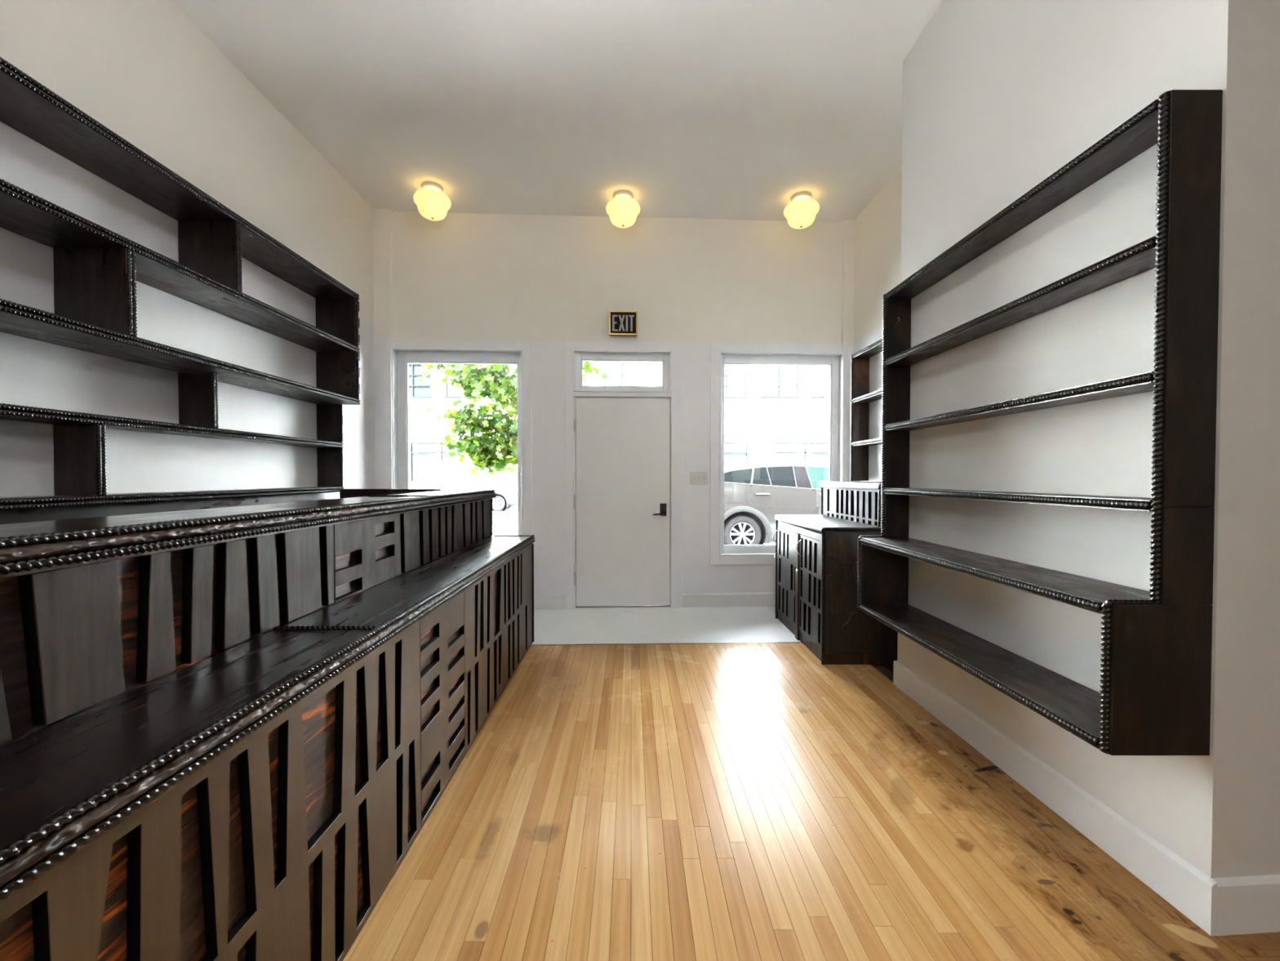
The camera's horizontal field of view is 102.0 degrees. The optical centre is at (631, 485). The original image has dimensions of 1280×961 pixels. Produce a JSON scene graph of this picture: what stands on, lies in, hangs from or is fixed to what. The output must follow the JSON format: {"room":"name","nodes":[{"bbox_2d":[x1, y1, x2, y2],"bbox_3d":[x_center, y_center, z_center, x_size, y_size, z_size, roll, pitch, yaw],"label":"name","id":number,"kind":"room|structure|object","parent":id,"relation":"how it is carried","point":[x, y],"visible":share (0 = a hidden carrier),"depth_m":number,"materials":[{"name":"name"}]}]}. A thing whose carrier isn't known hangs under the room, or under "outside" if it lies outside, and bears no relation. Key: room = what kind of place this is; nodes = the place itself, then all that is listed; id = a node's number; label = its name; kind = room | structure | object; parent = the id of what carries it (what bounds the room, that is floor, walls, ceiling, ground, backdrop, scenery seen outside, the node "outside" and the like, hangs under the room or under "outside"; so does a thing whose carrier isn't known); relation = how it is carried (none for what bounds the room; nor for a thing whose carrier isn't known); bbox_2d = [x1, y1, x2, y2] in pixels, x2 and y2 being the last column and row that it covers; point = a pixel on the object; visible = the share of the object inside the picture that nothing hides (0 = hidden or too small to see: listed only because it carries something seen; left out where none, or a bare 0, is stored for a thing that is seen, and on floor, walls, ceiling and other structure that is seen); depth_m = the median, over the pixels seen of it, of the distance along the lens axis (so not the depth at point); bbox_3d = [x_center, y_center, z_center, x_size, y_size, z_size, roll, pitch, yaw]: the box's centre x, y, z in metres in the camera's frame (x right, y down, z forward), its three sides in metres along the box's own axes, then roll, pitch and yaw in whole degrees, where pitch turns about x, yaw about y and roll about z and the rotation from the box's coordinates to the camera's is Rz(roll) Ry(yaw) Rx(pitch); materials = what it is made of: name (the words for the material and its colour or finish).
{"room":"retail shop","nodes":[
{"label":"retail shop","id":0,"kind":"room"},
{"bbox_2d":[0,0,375,498],"bbox_3d":[-2.490,-0.600,-0.005,0.200,3.740,10.390,0,1,0],"label":"wall","id":1,"kind":"structure","parent":0,"point":[142,69],"depth_m":2.69,"materials":[{"name":"paint"}]},
{"bbox_2d":[0,56,359,510],"bbox_3d":[-2.229,-0.666,2.084,0.316,1.500,3.762,0,1,0],"label":"wall shelf","id":2,"kind":"object","parent":1,"relation":"attached to","point":[97,268],"visible":1,"depth_m":2.33,"materials":[{"name":"brown wood"}]},
{"bbox_2d":[171,0,942,222],"bbox_3d":[0.905,-2.571,0.055,6.990,0.200,10.600,0,1,0],"label":"ceiling","id":3,"kind":"structure","parent":0,"point":[724,109],"depth_m":3.33,"materials":[{"name":"paint"}]},
{"bbox_2d":[413,181,451,221],"bbox_3d":[-1.705,-2.411,4.429,0.304,0.273,0.304,0,1,0],"label":"ceiling lamp","id":4,"kind":"object","parent":3,"relation":"attached to","point":[433,204],"visible":1,"depth_m":4.35,"materials":[{"name":"beige glass"}]},
{"bbox_2d":[605,190,639,227],"bbox_3d":[-0.077,-2.413,4.559,0.304,0.273,0.304,0,1,0],"label":"ceiling lamp","id":5,"kind":"object","parent":3,"relation":"attached to","point":[623,211],"visible":1,"depth_m":4.47,"materials":[{"name":"beige glass"}]},
{"bbox_2d":[783,191,819,229],"bbox_3d":[1.498,-2.413,4.579,0.304,0.273,0.304,0,1,0],"label":"ceiling lamp","id":6,"kind":"object","parent":3,"relation":"attached to","point":[801,212],"visible":1,"depth_m":4.50,"materials":[{"name":"beige glass"}]},
{"bbox_2d":[391,211,842,608],"bbox_3d":[-0.055,-0.564,5.083,5.100,3.990,0.220,0,1,-3],"label":"wall","id":7,"kind":"structure","parent":0,"point":[546,281],"depth_m":4.95,"materials":[{"name":"paint"}]},
{"bbox_2d":[373,208,392,488],"bbox_3d":[-2.329,-0.685,4.840,0.175,3.740,0.050,0,1,-3],"label":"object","id":8,"kind":"structure","parent":7,"relation":"attached to","point":[382,218],"depth_m":4.81,"materials":[{"name":"paint"}]},
{"bbox_2d":[391,347,522,535],"bbox_3d":[-1.646,-0.302,4.967,1.207,1.967,0.174,0,1,-3],"label":"window","id":9,"kind":"structure","parent":7,"relation":"in","point":[403,358],"depth_m":4.98,"materials":[{"name":"paint"}]},
{"bbox_2d":[391,338,532,535],"bbox_3d":[-1.597,-0.295,4.897,1.292,2.140,0.018,0,1,-3],"label":"trim","id":10,"kind":"structure","parent":7,"relation":"attached to","point":[526,345],"depth_m":4.90,"materials":[{"name":"paint"}]},
{"bbox_2d":[533,594,565,608],"bbox_3d":[-0.794,1.118,4.960,0.316,0.132,0.016,0,1,-3],"label":"baseboard","id":11,"kind":"structure","parent":7,"relation":"attached to","point":[557,601],"depth_m":4.95,"materials":[{"name":"paint"}]},
{"bbox_2d":[573,396,671,607],"bbox_3d":[-0.089,0.165,5.069,0.933,2.025,0.274,0,1,0],"label":"door","id":12,"kind":"structure","parent":7,"relation":"in","point":[622,496],"depth_m":5.00,"materials":[{"name":"paint"}]},
{"bbox_2d":[573,349,671,391],"bbox_3d":[-0.092,-1.090,5.000,0.937,0.392,0.124,0,1,-3],"label":"window","id":13,"kind":"structure","parent":7,"relation":"in","point":[579,356],"depth_m":5.01,"materials":[{"name":"paint"}]},
{"bbox_2d":[608,310,637,336],"bbox_3d":[-0.082,-1.535,4.924,0.267,0.226,0.061,0,1,-3],"label":"exit sign","id":14,"kind":"object","parent":7,"relation":"attached to","point":[624,323],"visible":1,"depth_m":4.90,"materials":[{"name":"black metal"}]},
{"bbox_2d":[564,340,682,608],"bbox_3d":[-0.074,-0.095,4.972,1.125,2.557,0.018,0,1,-3],"label":"trim","id":15,"kind":"structure","parent":7,"relation":"attached to","point":[676,393],"depth_m":4.96,"materials":[{"name":"paint"}]},
{"bbox_2d":[690,471,707,484],"bbox_3d":[0.649,-0.066,5.005,0.168,0.127,0.023,0,1,-3],"label":"switch plate","id":16,"kind":"object","parent":7,"relation":"attached to","point":[696,477],"visible":1,"depth_m":5.01,"materials":[{"name":"white paint"}]},
{"bbox_2d":[682,592,775,607],"bbox_3d":[1.263,1.116,5.056,1.552,0.132,0.016,0,1,-3],"label":"baseboard","id":17,"kind":"structure","parent":7,"relation":"attached to","point":[710,599],"depth_m":5.03,"materials":[{"name":"paint"}]},
{"bbox_2d":[710,342,842,564],"bbox_3d":[1.402,-0.300,5.037,1.290,2.145,0.018,0,1,-3],"label":"trim","id":18,"kind":"structure","parent":7,"relation":"attached to","point":[715,348],"depth_m":5.01,"materials":[{"name":"paint"}]},
{"bbox_2d":[719,351,842,555],"bbox_3d":[1.456,-0.304,5.112,1.217,1.967,0.174,0,1,-3],"label":"window","id":19,"kind":"structure","parent":7,"relation":"in","point":[726,359],"depth_m":5.14,"materials":[{"name":"paint"}]},
{"bbox_2d":[840,219,854,481],"bbox_3d":[2.103,-0.688,5.052,0.114,3.740,0.045,0,1,0],"label":"trim","id":20,"kind":"structure","parent":7,"relation":"attached to","point":[848,226],"depth_m":5.02,"materials":[{"name":"paint"}]},
{"bbox_2d":[491,507,775,544],"bbox_3d":[0.000,1.334,16.381,80.000,0.300,15.290,0,1,0],"label":"road","id":21,"kind":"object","parent":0,"point":[504,522],"depth_m":16.27,"materials":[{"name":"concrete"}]},
{"bbox_2d":[408,462,517,511],"bbox_3d":[-7.150,0.082,22.400,5.260,2.114,1.890,0,1,0],"label":"van","id":22,"kind":"object","parent":21,"relation":"on","point":[446,476],"visible":0.47,"depth_m":21.56,"materials":[{"name":"white paint"}]},
{"bbox_2d":[724,461,829,545],"bbox_3d":[3.473,0.437,10.557,4.775,1.823,1.994,0,1,0],"label":"suv","id":23,"kind":"object","parent":21,"relation":"on","point":[754,494],"visible":0.38,"depth_m":9.76,"materials":[{"name":"silver metal"}]},
{"bbox_2d":[342,606,1279,960],"bbox_3d":[0.905,1.418,0.075,6.990,0.302,10.500,0,1,0],"label":"floor","id":24,"kind":"structure","parent":0,"point":[645,784],"depth_m":1.83,"materials":[{"name":"brown wood"}]},
{"bbox_2d":[0,492,334,524],"bbox_3d":[-2.224,0.659,2.102,0.327,1.149,3.680,0,1,0],"label":"countertop","id":25,"kind":"structure","parent":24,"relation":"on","point":[27,515],"depth_m":2.36,"materials":[{"name":"brown wood"}]},
{"bbox_2d":[0,488,496,747],"bbox_3d":[-1.234,0.651,1.971,0.413,1.169,3.958,0,1,0],"label":"raised bar","id":26,"kind":"object","parent":24,"relation":"on","point":[95,611],"visible":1,"depth_m":1.23,"materials":[{"name":"brown wood"}]},
{"bbox_2d":[0,534,535,960],"bbox_3d":[-0.897,0.822,1.974,0.325,0.824,3.958,0,1,0],"label":"base cabinet","id":27,"kind":"object","parent":24,"relation":"on","point":[258,798],"depth_m":1.12,"materials":[{"name":"brown wood"}]},
{"bbox_2d":[339,488,440,498],"bbox_3d":[-1.820,0.614,3.921,0.760,1.176,0.036,0,1,0],"label":"countertop","id":28,"kind":"structure","parent":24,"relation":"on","point":[344,493],"depth_m":3.90,"materials":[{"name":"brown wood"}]},
{"bbox_2d":[773,481,897,671],"bbox_3d":[1.696,0.590,3.942,0.904,1.222,1.362,0,1,0],"label":"cabinet","id":29,"kind":"object","parent":24,"relation":"on","point":[816,561],"visible":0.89,"depth_m":3.59,"materials":[{"name":"brown wood"}]},
{"bbox_2d":[852,165,902,481],"bbox_3d":[2.250,-0.672,4.114,0.200,3.740,2.250,0,1,0],"label":"wall","id":30,"kind":"structure","parent":0,"point":[877,228],"depth_m":4.57,"materials":[{"name":"paint"}]},
{"bbox_2d":[850,338,883,480],"bbox_3d":[2.068,-0.598,3.925,0.160,1.146,1.600,0,1,0],"label":"corner shelf","id":31,"kind":"object","parent":30,"relation":"attached to","point":[861,397],"visible":0.41,"depth_m":4.69,"materials":[{"name":"brown wood"}]},
{"bbox_2d":[897,0,1279,878],"bbox_3d":[2.908,-0.640,2.267,2.585,3.740,1.705,0,1,0],"label":"wall pier","id":32,"kind":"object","parent":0,"point":[999,96],"visible":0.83,"depth_m":1.83,"materials":[{"name":"paint"}]},
{"bbox_2d":[893,660,897,684],"bbox_3d":[1.632,1.141,3.158,0.066,0.149,0.016,0,1,0],"label":"baseboard","id":33,"kind":"structure","parent":32,"relation":"attached to","point":[894,660],"depth_m":3.16,"materials":[{"name":"paint"}]},
{"bbox_2d":[857,89,1222,755],"bbox_3d":[1.468,-0.176,2.236,0.290,1.835,1.613,0,1,0],"label":"shelf","id":34,"kind":"object","parent":32,"relation":"attached to","point":[1154,698],"visible":1,"depth_m":1.45,"materials":[{"name":"brown wood"}]},
{"bbox_2d":[894,660,1217,935],"bbox_3d":[1.607,1.156,2.289,0.016,0.149,1.720,0,1,0],"label":"baseboard","id":35,"kind":"structure","parent":32,"relation":"attached to","point":[1191,891],"depth_m":1.83,"materials":[{"name":"paint"}]},
{"bbox_2d":[1212,874,1279,935],"bbox_3d":[2.903,1.169,1.525,2.582,0.149,0.016,0,1,-4],"label":"baseboard","id":36,"kind":"object","parent":32,"relation":"attached to","point":[1246,904],"visible":1,"depth_m":1.44,"materials":[{"name":"paint"}]},
{"bbox_3d":[0.000,1.458,7.027,32.000,0.380,3.100,0,1,0],"label":"sidewalk","id":37,"kind":"object","parent":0,"visible":0},
{"bbox_2d":[417,361,607,476],"bbox_3d":[-1.595,-1.666,7.688,3.298,6.048,2.412,0,1,-14],"label":"maple tree","id":38,"kind":"object","parent":37,"relation":"on","point":[496,451],"visible":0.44,"depth_m":7.34,"materials":[{"name":"green plant"}]},
{"label":"outside","id":39,"kind":"structure","parent":0,"visible":0},
{"bbox_3d":[0.000,1.113,26.178,80.000,0.400,4.290,0,1,0],"label":"sidewalk","id":40,"kind":"object","parent":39,"visible":0},
{"bbox_2d":[408,361,829,482],"bbox_3d":[-2.000,-4.370,28.053,48.400,10.700,0.750,0,1,0],"label":"building","id":41,"kind":"structure","parent":40,"relation":"on","point":[773,412],"depth_m":27.96,"materials":[{"name":"paint"}]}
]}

